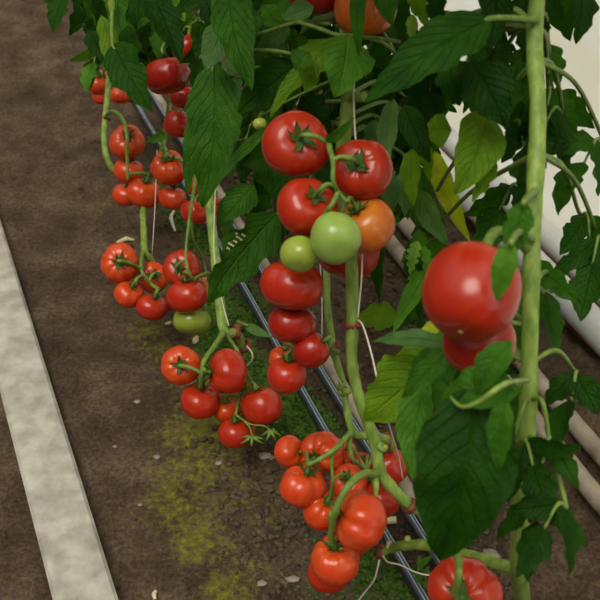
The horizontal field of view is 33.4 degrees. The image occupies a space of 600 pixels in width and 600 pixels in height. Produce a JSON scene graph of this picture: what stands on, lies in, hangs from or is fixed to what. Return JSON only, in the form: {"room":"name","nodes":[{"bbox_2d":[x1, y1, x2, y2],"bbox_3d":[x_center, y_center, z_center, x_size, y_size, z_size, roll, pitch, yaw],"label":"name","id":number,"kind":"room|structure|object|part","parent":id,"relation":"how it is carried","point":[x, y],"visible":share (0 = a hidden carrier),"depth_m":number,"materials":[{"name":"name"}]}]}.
{"room":"greenhouse","nodes":[
{"label":"greenhouse","id":0,"kind":"room"},
{"bbox_2d":[0,0,599,599],"bbox_3d":[-0.025,-1.324,3.885,6.750,0.038,7.280,0,40,0],"label":"floor","id":1,"kind":"structure","parent":0,"point":[45,156],"depth_m":2.10,"materials":[{"name":"soil"}]},
{"bbox_2d":[0,221,117,599],"bbox_3d":[-1.047,-0.566,2.966,0.100,0.060,6.500,-15,42,-17],"label":"concrete path","id":2,"kind":"structure","parent":1,"relation":"on","point":[74,560],"depth_m":1.87,"materials":[{"name":"concrete"}]},
{"bbox_2d":[44,0,161,298],"bbox_3d":[-0.347,-1.079,1.993,0.637,2.059,1.223,-19,43,-22],"label":"plant","id":3,"kind":"object","parent":1,"relation":"on","point":[98,43],"visible":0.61,"depth_m":2.12,"materials":[{"name":"green plant"}]},
{"bbox_2d":[92,93,104,104],"bbox_3d":[-0.521,-0.531,2.620,0.048,0.040,0.046,17,42,19],"label":"tomato","id":4,"kind":"object","parent":3,"relation":"attached to","point":[99,99],"visible":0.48,"depth_m":2.60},
{"bbox_2d":[89,69,111,94],"bbox_3d":[-0.524,-0.570,2.597,0.067,0.067,0.066,15,42,17],"label":"tomato","id":5,"kind":"object","parent":3,"relation":"attached to","point":[98,88],"visible":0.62,"depth_m":2.58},
{"bbox_2d":[100,242,138,282],"bbox_3d":[-0.369,-0.078,2.048,0.079,0.085,0.078,18,43,20],"label":"tomato","id":6,"kind":"object","parent":3,"relation":"attached to","point":[113,271],"visible":0.91,"depth_m":2.03,"materials":[{"name":"food"}]},
{"bbox_2d":[110,88,129,103],"bbox_3d":[-0.494,-0.562,2.750,0.056,0.047,0.054,-10,41,-12],"label":"tomato","id":7,"kind":"object","parent":3,"relation":"attached to","point":[117,96],"visible":0.73,"depth_m":2.73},
{"bbox_2d":[112,184,132,205],"bbox_3d":[-0.410,-0.245,2.340,0.061,0.052,0.060,12,41,15],"label":"tomato","id":8,"kind":"object","parent":3,"relation":"attached to","point":[119,195],"visible":0.75,"depth_m":2.32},
{"bbox_2d":[109,124,144,158],"bbox_3d":[-0.397,-0.367,2.296,0.080,0.085,0.082,24,45,26],"label":"tomato","id":9,"kind":"object","parent":3,"relation":"hanging from","point":[117,138],"visible":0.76,"depth_m":2.28,"materials":[{"name":"food"}]},
{"bbox_2d":[113,158,143,183],"bbox_3d":[-0.397,-0.303,2.317,0.070,0.066,0.067,14,42,17],"label":"tomato","id":10,"kind":"object","parent":3,"relation":"hanging from","point":[119,169],"visible":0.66,"depth_m":2.30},
{"bbox_3d":[-0.421,-0.958,1.881,0.100,2.015,0.796,-6,40,-8],"label":"stem","id":11,"kind":"part","parent":3,"relation":"part of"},
{"bbox_2d":[114,278,143,307],"bbox_3d":[-0.350,-0.016,2.047,0.061,0.063,0.060,-12,41,-14],"label":"tomato","id":12,"kind":"object","parent":3,"relation":"attached to","point":[126,296],"visible":0.89,"depth_m":2.03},
{"bbox_2d":[126,171,160,207],"bbox_3d":[-0.355,-0.248,2.276,0.080,0.079,0.075,17,43,20],"label":"tomato","id":13,"kind":"object","parent":3,"relation":"attached to","point":[139,193],"visible":0.94,"depth_m":2.25,"materials":[{"name":"food"}]},
{"bbox_2d":[136,291,166,320],"bbox_3d":[-0.300,0.011,2.027,0.062,0.062,0.062,15,42,18],"label":"tomato","id":14,"kind":"object","parent":3,"relation":"attached to","point":[148,308],"visible":0.98,"depth_m":2.01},
{"bbox_2d":[137,261,167,292],"bbox_3d":[-0.309,-0.049,2.100,0.068,0.065,0.064,20,44,23],"label":"tomato","id":15,"kind":"object","parent":3,"relation":"attached to","point":[159,280],"visible":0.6,"depth_m":2.08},
{"bbox_2d":[152,153,156,253],"bbox_3d":[-0.314,-0.212,2.160,0.003,0.154,0.179,1,40,1],"label":"twine","id":16,"kind":"object","parent":3,"relation":"attached to","point":[156,153],"visible":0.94,"depth_m":2.15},
{"bbox_2d":[116,237,133,242],"bbox_3d":[-0.428,-0.147,2.445,0.044,0.013,0.019,-13,41,-15],"label":"straw","id":17,"kind":"object","parent":1,"relation":"on","point":[124,239],"visible":0.87,"depth_m":2.44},
{"bbox_2d":[83,0,210,281],"bbox_3d":[-0.285,-0.875,1.841,0.660,1.938,0.945,0,40,0],"label":"plant","id":18,"kind":"object","parent":1,"relation":"on","point":[158,25],"visible":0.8,"depth_m":1.76,"materials":[{"name":"green plant"}]},
{"bbox_3d":[-0.342,-0.958,1.885,0.194,2.020,0.157,15,42,17],"label":"stem","id":19,"kind":"part","parent":18,"relation":"part of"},
{"bbox_2d":[150,150,183,185],"bbox_3d":[-0.286,-0.292,2.177,0.078,0.078,0.082,8,40,10],"label":"tomato","id":20,"kind":"object","parent":18,"relation":"attached to","point":[168,172],"visible":0.93,"depth_m":2.15,"materials":[{"name":"food"}]},
{"bbox_2d":[146,50,189,94],"bbox_3d":[-0.248,-0.421,1.858,0.086,0.085,0.083,18,43,20],"label":"tomato","id":21,"kind":"object","parent":18,"relation":"hanging from","point":[166,75],"visible":0.94,"depth_m":1.83,"materials":[{"name":"food"}]},
{"bbox_2d":[163,296,173,310],"bbox_3d":[-0.269,0.006,2.080,0.042,0.039,0.040,16,42,19],"label":"tomato","id":22,"kind":"object","parent":18,"relation":"attached to","point":[169,308],"visible":0.3,"depth_m":2.06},
{"bbox_2d":[158,185,186,209],"bbox_3d":[-0.282,-0.229,2.217,0.062,0.066,0.065,-10,41,-12],"label":"tomato","id":23,"kind":"object","parent":18,"relation":"attached to","point":[171,198],"visible":0.92,"depth_m":2.20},
{"bbox_2d":[162,249,200,284],"bbox_3d":[-0.234,-0.062,1.979,0.075,0.075,0.074,-11,41,-13],"label":"tomato","id":24,"kind":"object","parent":18,"relation":"hanging from","point":[170,273],"visible":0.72,"depth_m":1.96,"materials":[{"name":"food"}]},
{"bbox_2d":[167,277,206,312],"bbox_3d":[-0.220,-0.013,1.946,0.078,0.083,0.076,14,42,17],"label":"tomato","id":25,"kind":"object","parent":18,"relation":"hanging from","point":[189,296],"visible":0.98,"depth_m":1.92,"materials":[{"name":"food"}]},
{"bbox_2d":[173,309,210,334],"bbox_3d":[-0.216,0.041,1.990,0.074,0.071,0.070,19,43,21],"label":"tomato","id":26,"kind":"object","parent":18,"relation":"attached to","point":[198,322],"visible":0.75,"depth_m":1.96,"materials":[{"name":"food"}]},
{"bbox_2d":[188,176,197,195],"bbox_3d":[-0.218,-0.245,2.150,0.057,0.051,0.054,-10,40,-11],"label":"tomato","id":27,"kind":"object","parent":18,"relation":"hanging from","point":[191,187],"visible":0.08,"depth_m":2.13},
{"bbox_2d":[198,277,214,302],"bbox_3d":[-0.191,-0.020,2.030,0.059,0.052,0.061,-7,40,-8],"label":"tomato","id":28,"kind":"object","parent":18,"relation":"attached to","point":[203,280],"visible":0.23,"depth_m":2.01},
{"bbox_2d":[152,590,156,599],"bbox_3d":[-0.243,0.492,1.670,0.010,0.009,0.018,0,40,0],"label":"straw","id":29,"kind":"object","parent":1,"relation":"on","point":[154,592],"visible":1,"depth_m":1.67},
{"bbox_2d":[161,209,209,258],"bbox_3d":[-0.278,-0.155,2.465,0.091,0.030,0.232,-12,41,-14],"label":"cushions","id":30,"kind":"object","parent":1,"relation":"on","point":[173,212],"depth_m":2.48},
{"bbox_3d":[-0.320,-0.198,2.507,0.017,0.011,0.089,-5,40,-6],"label":"plastic strip","id":31,"kind":"part","parent":30,"relation":"part of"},
{"bbox_2d":[192,336,198,343],"bbox_3d":[-0.226,0.086,2.162,0.015,0.016,0.021,0,40,0],"label":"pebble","id":32,"kind":"object","parent":1,"relation":"on","point":[195,339],"visible":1,"depth_m":2.16,"materials":[{"name":"stone"}]},
{"bbox_2d":[198,324,217,351],"bbox_3d":[-0.197,0.094,2.162,0.056,0.030,0.076,-12,41,-14],"label":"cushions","id":33,"kind":"object","parent":1,"relation":"on","point":[208,346],"depth_m":2.16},
{"bbox_2d":[176,0,280,446],"bbox_3d":[-0.223,-0.722,1.595,0.684,2.017,0.871,13,41,16],"label":"plant","id":34,"kind":"object","parent":1,"relation":"on","point":[222,28],"visible":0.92,"depth_m":1.41,"materials":[{"name":"green plant"}]},
{"bbox_2d":[163,110,187,137],"bbox_3d":[-0.250,-0.361,2.050,0.059,0.061,0.062,16,42,18],"label":"tomato","id":35,"kind":"object","parent":34,"relation":"hanging from","point":[175,121],"visible":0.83,"depth_m":2.03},
{"bbox_2d":[169,87,191,108],"bbox_3d":[-0.229,-0.402,1.980,0.059,0.050,0.056,17,42,19],"label":"tomato","id":36,"kind":"object","parent":34,"relation":"attached to","point":[178,99],"visible":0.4,"depth_m":1.96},
{"bbox_2d":[161,345,200,384],"bbox_3d":[-0.218,0.117,1.827,0.075,0.080,0.071,16,42,19],"label":"tomato","id":37,"kind":"object","parent":34,"relation":"attached to","point":[175,375],"visible":0.8,"depth_m":1.81,"materials":[{"name":"food"}]},
{"bbox_2d":[171,29,200,62],"bbox_3d":[-0.216,-0.495,1.946,0.068,0.075,0.071,10,41,12],"label":"tomato","id":38,"kind":"object","parent":34,"relation":"hanging from","point":[187,39],"visible":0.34,"depth_m":1.92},
{"bbox_2d":[180,201,206,223],"bbox_3d":[-0.216,-0.181,2.060,0.062,0.057,0.059,17,42,20],"label":"tomato","id":39,"kind":"object","parent":34,"relation":"hanging from","point":[199,214],"visible":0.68,"depth_m":2.04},
{"bbox_2d":[180,378,219,419],"bbox_3d":[-0.185,0.182,1.837,0.075,0.070,0.071,20,43,22],"label":"tomato","id":40,"kind":"object","parent":34,"relation":"hanging from","point":[196,403],"visible":0.91,"depth_m":1.82,"materials":[{"name":"food"}]},
{"bbox_2d":[214,197,221,215],"bbox_3d":[-0.176,-0.195,2.080,0.049,0.046,0.050,16,42,19],"label":"tomato","id":41,"kind":"object","parent":34,"relation":"attached to","point":[217,201],"visible":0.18,"depth_m":2.06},
{"bbox_2d":[213,189,228,325],"bbox_3d":[-0.156,-0.165,1.879,0.022,0.307,0.306,-3,40,-4],"label":"twine","id":42,"kind":"object","parent":34,"relation":"hanging from","point":[215,189],"visible":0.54,"depth_m":1.88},
{"bbox_3d":[-0.160,-0.671,1.533,0.071,2.017,0.429,-4,40,-5],"label":"stem","id":43,"kind":"part","parent":34,"relation":"part of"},
{"bbox_2d":[200,348,246,393],"bbox_3d":[-0.136,0.132,1.788,0.084,0.080,0.085,-13,41,-15],"label":"tomato","id":44,"kind":"object","parent":34,"relation":"hanging from","point":[228,366],"visible":0.98,"depth_m":1.76,"materials":[{"name":"food"}]},
{"bbox_2d":[213,394,239,421],"bbox_3d":[-0.138,0.199,1.857,0.055,0.051,0.052,20,44,22],"label":"tomato","id":45,"kind":"object","parent":34,"relation":"attached to","point":[225,410],"visible":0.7,"depth_m":1.84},
{"bbox_2d":[218,415,250,448],"bbox_3d":[-0.120,0.241,1.818,0.061,0.060,0.058,20,44,23],"label":"tomato","id":46,"kind":"object","parent":34,"relation":"attached to","point":[230,434],"visible":0.91,"depth_m":1.80,"materials":[{"name":"food"}]},
{"bbox_2d":[231,324,241,340],"bbox_3d":[-0.121,0.060,1.899,0.023,0.034,0.032,0,40,0],"label":"clip","id":47,"kind":"object","parent":34,"relation":"attached to","point":[237,327],"visible":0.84,"depth_m":1.89,"materials":[{"name":"red plastic"}]},
{"bbox_2d":[236,338,253,353],"bbox_3d":[-0.108,0.089,1.935,0.032,0.027,0.032,28,47,30],"label":"clip","id":48,"kind":"object","parent":34,"relation":"attached to","point":[250,345],"visible":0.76,"depth_m":1.93,"materials":[{"name":"red plastic"}]},
{"bbox_2d":[246,346,252,366],"bbox_3d":[-0.097,0.114,1.928,0.006,0.052,0.023,-22,44,-25],"label":"twine","id":49,"kind":"object","parent":48,"relation":"hanging from","point":[246,346],"visible":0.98,"depth_m":1.92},
{"bbox_2d":[232,380,259,414],"bbox_3d":[-0.100,0.183,1.878,0.063,0.063,0.062,17,43,20],"label":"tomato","id":50,"kind":"object","parent":34,"relation":"attached to","point":[246,385],"visible":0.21,"depth_m":1.86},
{"bbox_2d":[250,425,256,434],"bbox_3d":[-0.095,0.244,1.860,0.029,0.027,0.030,17,42,19],"label":"tomato","id":51,"kind":"object","parent":34,"relation":"attached to","point":[253,428],"visible":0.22,"depth_m":1.85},
{"bbox_3d":[-0.071,0.242,1.778,0.071,0.019,0.047,7,40,9],"label":"withered flower","id":52,"kind":"part","parent":34,"relation":"part of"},
{"bbox_2d":[241,384,282,424],"bbox_3d":[-0.069,0.191,1.809,0.074,0.078,0.078,-12,41,-14],"label":"tomato","id":53,"kind":"object","parent":34,"relation":"attached to","point":[263,405],"visible":0.96,"depth_m":1.78,"materials":[{"name":"food"}]},
{"bbox_2d":[213,282,270,387],"bbox_3d":[-0.120,0.088,2.170,0.159,0.030,0.341,-12,41,-14],"label":"moss","id":54,"kind":"object","parent":1,"relation":"on","point":[263,380],"depth_m":2.21,"materials":[{"name":"plant"}]},
{"bbox_2d":[257,579,267,586],"bbox_3d":[-0.063,0.479,1.691,0.019,0.010,0.014,0,40,0],"label":"pebble","id":55,"kind":"object","parent":1,"relation":"on","point":[260,583],"visible":1,"depth_m":1.69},
{"bbox_2d":[259,452,271,459],"bbox_3d":[-0.067,0.297,1.906,0.023,0.011,0.020,-17,42,-19],"label":"pebble","id":56,"kind":"object","parent":1,"relation":"on","point":[263,455],"visible":1,"depth_m":1.90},
{"bbox_2d":[132,103,428,599],"bbox_3d":[-0.548,-0.679,3.082,0.023,0.019,5.773,-15,42,-17],"label":"pipe","id":57,"kind":"object","parent":1,"relation":"on","point":[416,588],"visible":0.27,"depth_m":2.01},
{"bbox_2d":[152,92,422,524],"bbox_3d":[-0.506,-0.730,3.141,0.027,0.028,5.604,-15,42,-17],"label":"pipe","id":58,"kind":"object","parent":1,"relation":"on","point":[406,485],"visible":0.14,"depth_m":2.06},
{"bbox_2d":[59,85,518,599],"bbox_3d":[-0.048,-0.079,2.376,1.030,0.042,2.082,-7,40,-8],"label":"moss","id":59,"kind":"object","parent":1,"relation":"on","point":[236,522],"visible":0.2,"depth_m":1.81,"materials":[{"name":"plant"}]},
{"bbox_2d":[285,575,299,582],"bbox_3d":[-0.012,0.472,1.693,0.026,0.011,0.014,0,40,0],"label":"pebble","id":60,"kind":"object","parent":1,"relation":"on","point":[292,579],"visible":1,"depth_m":1.69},
{"bbox_2d":[147,88,439,566],"bbox_3d":[-0.498,-0.700,3.107,0.023,0.019,5.704,-15,42,-17],"label":"pipe","id":61,"kind":"object","parent":1,"relation":"on","point":[411,519],"visible":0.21,"depth_m":1.99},
{"bbox_2d":[266,386,326,440],"bbox_3d":[-0.002,0.237,1.989,0.146,0.030,0.140,-12,41,-14],"label":"moss","id":62,"kind":"object","parent":1,"relation":"on","point":[303,428],"depth_m":2.00,"materials":[{"name":"plant"}]},
{"bbox_2d":[207,12,421,502],"bbox_3d":[0.062,-0.493,1.325,0.624,2.027,0.781,21,44,23],"label":"plant","id":63,"kind":"object","parent":1,"relation":"on","point":[243,250],"visible":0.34,"depth_m":1.41,"materials":[{"name":"green plant"}]},
{"bbox_2d":[274,435,301,467],"bbox_3d":[-0.015,0.224,1.470,0.048,0.049,0.048,-12,41,-14],"label":"tomato","id":64,"kind":"object","parent":63,"relation":"attached to","point":[286,453],"visible":0.86,"depth_m":1.45,"materials":[{"name":"food"}]},
{"bbox_2d":[279,461,326,507],"bbox_3d":[0.003,0.259,1.415,0.068,0.070,0.065,-11,41,-13],"label":"tomato","id":65,"kind":"object","parent":63,"relation":"attached to","point":[299,489],"visible":0.98,"depth_m":1.40,"materials":[{"name":"food"}]},
{"bbox_2d":[302,491,336,530],"bbox_3d":[0.030,0.294,1.417,0.057,0.062,0.058,16,42,18],"label":"tomato","id":66,"kind":"object","parent":63,"relation":"hanging from","point":[314,515],"visible":0.67,"depth_m":1.40,"materials":[{"name":"food"}]},
{"bbox_2d":[300,430,344,474],"bbox_3d":[0.033,0.224,1.458,0.065,0.064,0.066,-2,40,-3],"label":"tomato","id":67,"kind":"object","parent":63,"relation":"attached to","point":[316,444],"visible":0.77,"depth_m":1.44,"materials":[{"name":"food"}]},
{"bbox_2d":[320,265,341,384],"bbox_3d":[0.033,0.019,1.365,0.021,0.164,0.121,-10,41,-12],"label":"twine","id":68,"kind":"object","parent":63,"relation":"on","point":[320,265],"visible":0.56,"depth_m":1.37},
{"bbox_2d":[327,339,339,348],"bbox_3d":[0.045,0.063,1.390,0.021,0.013,0.020,0,40,0],"label":"clip","id":69,"kind":"object","parent":63,"relation":"attached to","point":[336,346],"visible":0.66,"depth_m":1.38,"materials":[{"name":"red plastic"}]},
{"bbox_2d":[329,463,367,496],"bbox_3d":[0.070,0.260,1.437,0.055,0.059,0.057,14,41,16],"label":"tomato","id":70,"kind":"object","parent":63,"relation":"attached to","point":[350,469],"visible":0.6,"depth_m":1.43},
{"bbox_2d":[339,438,357,463],"bbox_3d":[0.062,0.235,1.500,0.054,0.048,0.058,16,42,19],"label":"tomato","id":71,"kind":"object","parent":63,"relation":"hanging from","point":[347,459],"visible":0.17,"depth_m":1.48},
{"bbox_3d":[0.090,-0.387,1.197,0.115,2.027,0.423,0,40,0],"label":"stem","id":72,"kind":"part","parent":63,"relation":"part of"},
{"bbox_2d":[351,452,372,468],"bbox_3d":[0.091,0.240,1.479,0.034,0.034,0.033,15,42,18],"label":"tomato","id":73,"kind":"object","parent":63,"relation":"attached to","point":[362,454],"visible":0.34,"depth_m":1.47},
{"bbox_2d":[382,432,391,447],"bbox_3d":[0.126,0.204,1.460,0.016,0.024,0.023,0,40,0],"label":"clip","id":74,"kind":"object","parent":63,"relation":"attached to","point":[386,433],"visible":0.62,"depth_m":1.45,"materials":[{"name":"red plastic"}]},
{"bbox_2d":[372,449,407,483],"bbox_3d":[0.132,0.250,1.500,0.061,0.060,0.060,15,42,18],"label":"tomato","id":75,"kind":"object","parent":63,"relation":"attached to","point":[391,461],"visible":0.38,"depth_m":1.48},
{"bbox_2d":[319,408,343,436],"bbox_3d":[0.066,0.252,1.971,0.035,0.030,0.082,-12,41,-14],"label":"moss","id":76,"kind":"object","parent":1,"relation":"on","point":[331,415],"depth_m":1.99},
{"bbox_2d":[217,0,469,549],"bbox_3d":[0.064,-0.446,1.225,0.723,2.057,0.676,-32,49,-33],"label":"plant","id":77,"kind":"object","parent":1,"relation":"on","point":[344,58],"visible":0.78,"depth_m":1.28,"materials":[{"name":"green plant"}]},
{"bbox_2d":[253,118,266,129],"bbox_3d":[-0.055,-0.239,1.360,0.019,0.018,0.017,-11,41,-13],"label":"tomato","id":78,"kind":"object","parent":77,"relation":"attached to","point":[258,123],"visible":0.92,"depth_m":1.35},
{"bbox_2d":[269,346,293,363],"bbox_3d":[-0.023,0.080,1.379,0.041,0.039,0.041,16,42,19],"label":"tomato","id":79,"kind":"object","parent":77,"relation":"attached to","point":[274,354],"visible":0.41,"depth_m":1.37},
{"bbox_2d":[267,351,306,393],"bbox_3d":[-0.017,0.091,1.294,0.052,0.062,0.051,-11,41,-13],"label":"tomato","id":80,"kind":"object","parent":77,"relation":"attached to","point":[283,377],"visible":0.93,"depth_m":1.28,"materials":[{"name":"food"}]},
{"bbox_2d":[260,261,322,309],"bbox_3d":[-0.010,-0.018,1.240,0.078,0.065,0.077,-5,40,-6],"label":"tomato","id":81,"kind":"object","parent":77,"relation":"attached to","point":[280,286],"visible":0.84,"depth_m":1.21,"materials":[{"name":"food"}]},
{"bbox_2d":[268,307,316,342],"bbox_3d":[-0.010,0.030,1.270,0.061,0.055,0.058,-17,43,-20],"label":"tomato","id":82,"kind":"object","parent":77,"relation":"attached to","point":[285,325],"visible":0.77,"depth_m":1.25,"materials":[{"name":"food"}]},
{"bbox_2d":[261,110,328,176],"bbox_3d":[-0.006,-0.187,1.196,0.082,0.080,0.083,17,42,19],"label":"tomato","id":83,"kind":"object","parent":77,"relation":"attached to","point":[282,150],"visible":0.95,"depth_m":1.18,"materials":[{"name":"food"}]},
{"bbox_2d":[280,236,316,272],"bbox_3d":[-0.002,-0.053,1.160,0.044,0.044,0.039,4,40,5],"label":"tomato","id":84,"kind":"object","parent":77,"relation":"hanging from","point":[297,254],"visible":0.91,"depth_m":1.15,"materials":[{"name":"food"}]},
{"bbox_2d":[277,178,337,236],"bbox_3d":[0.008,-0.110,1.179,0.071,0.068,0.071,16,42,18],"label":"tomato","id":85,"kind":"object","parent":77,"relation":"attached to","point":[297,210],"visible":0.84,"depth_m":1.16,"materials":[{"name":"food"}]},
{"bbox_2d":[289,0,334,14],"bbox_3d":[0.018,-0.377,1.220,0.067,0.061,0.066,16,42,19],"label":"tomato","id":86,"kind":"object","parent":77,"relation":"attached to","point":[320,7],"visible":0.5,"depth_m":1.20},
{"bbox_2d":[293,332,331,368],"bbox_3d":[0.015,0.063,1.270,0.048,0.046,0.048,18,43,20],"label":"tomato","id":87,"kind":"object","parent":77,"relation":"attached to","point":[311,352],"visible":0.97,"depth_m":1.25,"materials":[{"name":"food"}]},
{"bbox_2d":[307,561,346,592],"bbox_3d":[0.041,0.397,1.450,0.062,0.056,0.061,16,42,19],"label":"tomato","id":88,"kind":"object","parent":77,"relation":"attached to","point":[315,583],"visible":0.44,"depth_m":1.43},
{"bbox_2d":[310,535,359,585],"bbox_3d":[0.049,0.356,1.377,0.069,0.066,0.069,11,41,13],"label":"tomato","id":89,"kind":"object","parent":77,"relation":"hanging from","point":[339,566],"visible":0.82,"depth_m":1.35,"materials":[{"name":"food"}]},
{"bbox_2d":[310,211,361,264],"bbox_3d":[0.041,-0.069,1.129,0.058,0.060,0.050,-5,40,-6],"label":"tomato","id":90,"kind":"object","parent":77,"relation":"attached to","point":[335,237],"visible":1,"depth_m":1.11,"materials":[{"name":"food"}]},
{"bbox_2d":[319,250,379,278],"bbox_3d":[0.062,-0.063,1.290,0.082,0.079,0.078,15,42,18],"label":"tomato","id":91,"kind":"object","parent":77,"relation":"attached to","point":[370,261],"visible":0.32,"depth_m":1.27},
{"bbox_2d":[342,318,361,330],"bbox_3d":[0.066,0.029,1.265,0.024,0.017,0.024,0,40,0],"label":"clip","id":92,"kind":"object","parent":77,"relation":"attached to","point":[357,325],"visible":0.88,"depth_m":1.26,"materials":[{"name":"red plastic"}]},
{"bbox_2d":[357,319,403,479],"bbox_3d":[0.109,0.164,1.294,0.077,0.302,0.087,0,40,0],"label":"twine","id":93,"kind":"object","parent":92,"relation":"hanging from","point":[358,320],"visible":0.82,"depth_m":1.23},
{"bbox_2d":[324,490,386,551],"bbox_3d":[0.078,0.293,1.330,0.077,0.078,0.080,-31,49,-32],"label":"tomato","id":94,"kind":"object","parent":77,"relation":"attached to","point":[362,522],"visible":0.83,"depth_m":1.30,"materials":[{"name":"food"}]},
{"bbox_2d":[353,83,362,317],"bbox_3d":[0.070,-0.176,1.202,0.008,0.348,0.204,-2,40,-2],"label":"twine","id":95,"kind":"object","parent":77,"relation":"hanging from","point":[354,83],"visible":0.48,"depth_m":1.22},
{"bbox_2d":[330,139,393,199],"bbox_3d":[0.074,-0.156,1.190,0.075,0.072,0.069,6,40,8],"label":"tomato","id":96,"kind":"object","parent":77,"relation":"attached to","point":[373,175],"visible":0.92,"depth_m":1.17,"materials":[{"name":"food"}]},
{"bbox_2d":[334,0,396,34],"bbox_3d":[0.079,-0.351,1.200,0.075,0.072,0.074,19,43,21],"label":"tomato","id":97,"kind":"object","parent":77,"relation":"attached to","point":[375,24],"visible":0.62,"depth_m":1.18,"materials":[{"name":"food"}]},
{"bbox_2d":[342,198,395,253],"bbox_3d":[0.080,-0.093,1.197,0.067,0.072,0.070,14,42,17],"label":"tomato","id":98,"kind":"object","parent":77,"relation":"attached to","point":[375,219],"visible":0.79,"depth_m":1.18,"materials":[{"name":"food"}]},
{"bbox_3d":[0.114,-0.296,1.076,0.278,2.015,0.258,18,43,20],"label":"stem","id":99,"kind":"part","parent":77,"relation":"part of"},
{"bbox_2d":[366,481,399,517],"bbox_3d":[0.115,0.288,1.440,0.058,0.053,0.056,15,42,18],"label":"tomato","id":100,"kind":"object","parent":77,"relation":"attached to","point":[391,505],"visible":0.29,"depth_m":1.42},
{"bbox_2d":[402,498,415,514],"bbox_3d":[0.150,0.279,1.355,0.023,0.023,0.023,0,40,0],"label":"clip","id":101,"kind":"object","parent":77,"relation":"attached to","point":[412,508],"visible":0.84,"depth_m":1.35,"materials":[{"name":"red plastic"}]},
{"bbox_2d":[350,542,415,599],"bbox_3d":[0.140,0.475,1.700,0.119,0.030,0.125,-12,41,-14],"label":"moss","id":102,"kind":"object","parent":1,"relation":"on","point":[363,563],"depth_m":1.69,"materials":[{"name":"plant"}]},
{"bbox_2d":[387,516,396,523],"bbox_3d":[0.157,0.394,1.789,0.029,0.015,0.015,-3,40,-3],"label":"wooden peg","id":103,"kind":"object","parent":1,"relation":"on","point":[391,520],"visible":0.53,"depth_m":1.78,"materials":[{"name":"wood"}]},
{"bbox_2d":[198,12,599,515],"bbox_3d":[0.125,-0.283,2.591,0.038,0.038,4.200,-15,42,-17],"label":"pipe","id":104,"kind":"object","parent":1,"relation":"on","point":[589,488],"visible":0.07,"depth_m":1.84,"materials":[{"name":"plastic"}]},
{"bbox_2d":[412,555,432,590],"bbox_3d":[0.203,0.460,1.648,0.044,0.115,0.038,0,40,0],"label":"seedling","id":105,"kind":"object","parent":1,"relation":"on","point":[424,561],"visible":0.8,"depth_m":1.63,"materials":[{"name":"green plant"}]},
{"bbox_2d":[295,97,599,466],"bbox_3d":[0.141,-0.372,2.699,0.038,0.038,4.200,-15,42,-17],"label":"pipe","id":106,"kind":"object","parent":1,"relation":"on","point":[584,435],"visible":0.12,"depth_m":1.94,"materials":[{"name":"plastic"}]},
{"bbox_2d":[357,0,599,599],"bbox_3d":[0.219,-0.277,1.053,0.638,2.015,0.897,0,40,0],"label":"plant","id":107,"kind":"object","parent":1,"relation":"on","point":[469,457],"visible":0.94,"depth_m":1.05,"materials":[{"name":"green plant"}]},
{"bbox_2d":[375,544,384,559],"bbox_3d":[0.116,0.360,1.430,0.016,0.024,0.023,12,41,14],"label":"clip","id":108,"kind":"object","parent":107,"relation":"attached to","point":[379,547],"visible":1,"depth_m":1.42,"materials":[{"name":"red plastic"}]},
{"bbox_2d":[358,559,379,599],"bbox_3d":[0.100,0.412,1.461,0.032,0.113,0.013,0,40,0],"label":"twine","id":109,"kind":"object","parent":108,"relation":"hanging from","point":[372,582],"visible":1,"depth_m":1.45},
{"bbox_2d":[382,555,429,575],"bbox_3d":[0.156,0.384,1.466,0.090,0.092,0.019,-13,41,-15],"label":"twine","id":110,"kind":"object","parent":108,"relation":"hanging from","point":[382,555],"visible":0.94,"depth_m":1.49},
{"bbox_3d":[0.191,0.338,1.313,0.026,0.196,0.226,-30,48,-31],"label":"stem","id":111,"kind":"part","parent":107,"relation":"part of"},
{"bbox_2d":[427,556,502,599],"bbox_3d":[0.185,0.326,1.120,0.082,0.083,0.084,-13,41,-16],"label":"tomato","id":112,"kind":"object","parent":107,"relation":"attached to","point":[478,582],"visible":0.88,"depth_m":1.10,"materials":[{"name":"food"}]},
{"bbox_2d":[421,241,521,341],"bbox_3d":[0.151,-0.007,0.880,0.086,0.085,0.089,16,42,18],"label":"tomato","id":113,"kind":"object","parent":107,"relation":"attached to","point":[457,295],"visible":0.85,"depth_m":0.85,"materials":[{"name":"food"}]},
{"bbox_2d":[442,323,515,371],"bbox_3d":[0.170,0.040,0.951,0.068,0.072,0.073,14,42,17],"label":"tomato","id":114,"kind":"object","parent":107,"relation":"attached to","point":[460,355],"visible":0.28,"depth_m":0.93,"materials":[{"name":"food"}]},
{"bbox_3d":[0.296,-0.200,0.960,0.159,2.016,0.353,0,40,0],"label":"stem","id":115,"kind":"part","parent":107,"relation":"part of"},
{"bbox_2d":[483,548,503,557],"bbox_3d":[0.331,0.445,1.742,0.049,0.021,0.030,0,40,0],"label":"pebble","id":116,"kind":"object","parent":1,"relation":"on","point":[493,552],"visible":0.49,"depth_m":1.74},
{"bbox_2d":[439,148,599,355],"bbox_3d":[0.243,-0.535,2.838,0.069,0.070,5.000,-15,42,-17],"label":"pipe","id":117,"kind":"object","parent":1,"relation":"on","point":[588,328],"visible":0.09,"depth_m":2.14,"materials":[{"name":"plastic"}]},
{"bbox_2d":[410,0,599,238],"bbox_3d":[0.089,-1.860,2.744,0.006,2.320,8.200,-15,42,-17],"label":"wall","id":118,"kind":"structure","parent":0,"point":[582,58],"depth_m":2.25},
{"bbox_2d":[439,147,599,354],"bbox_3d":[0.017,-0.963,3.446,0.144,0.042,7.800,-15,42,-17],"label":"trim","id":119,"kind":"structure","parent":118,"relation":"attached to","point":[576,334],"depth_m":2.22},
{"bbox_2d":[331,24,599,306],"bbox_3d":[0.301,-0.597,2.922,0.059,0.060,5.000,-15,42,-17],"label":"pipe","id":120,"kind":"object","parent":119,"relation":"on","point":[551,237],"visible":0.06,"depth_m":2.36,"materials":[{"name":"plastic"}]}
]}

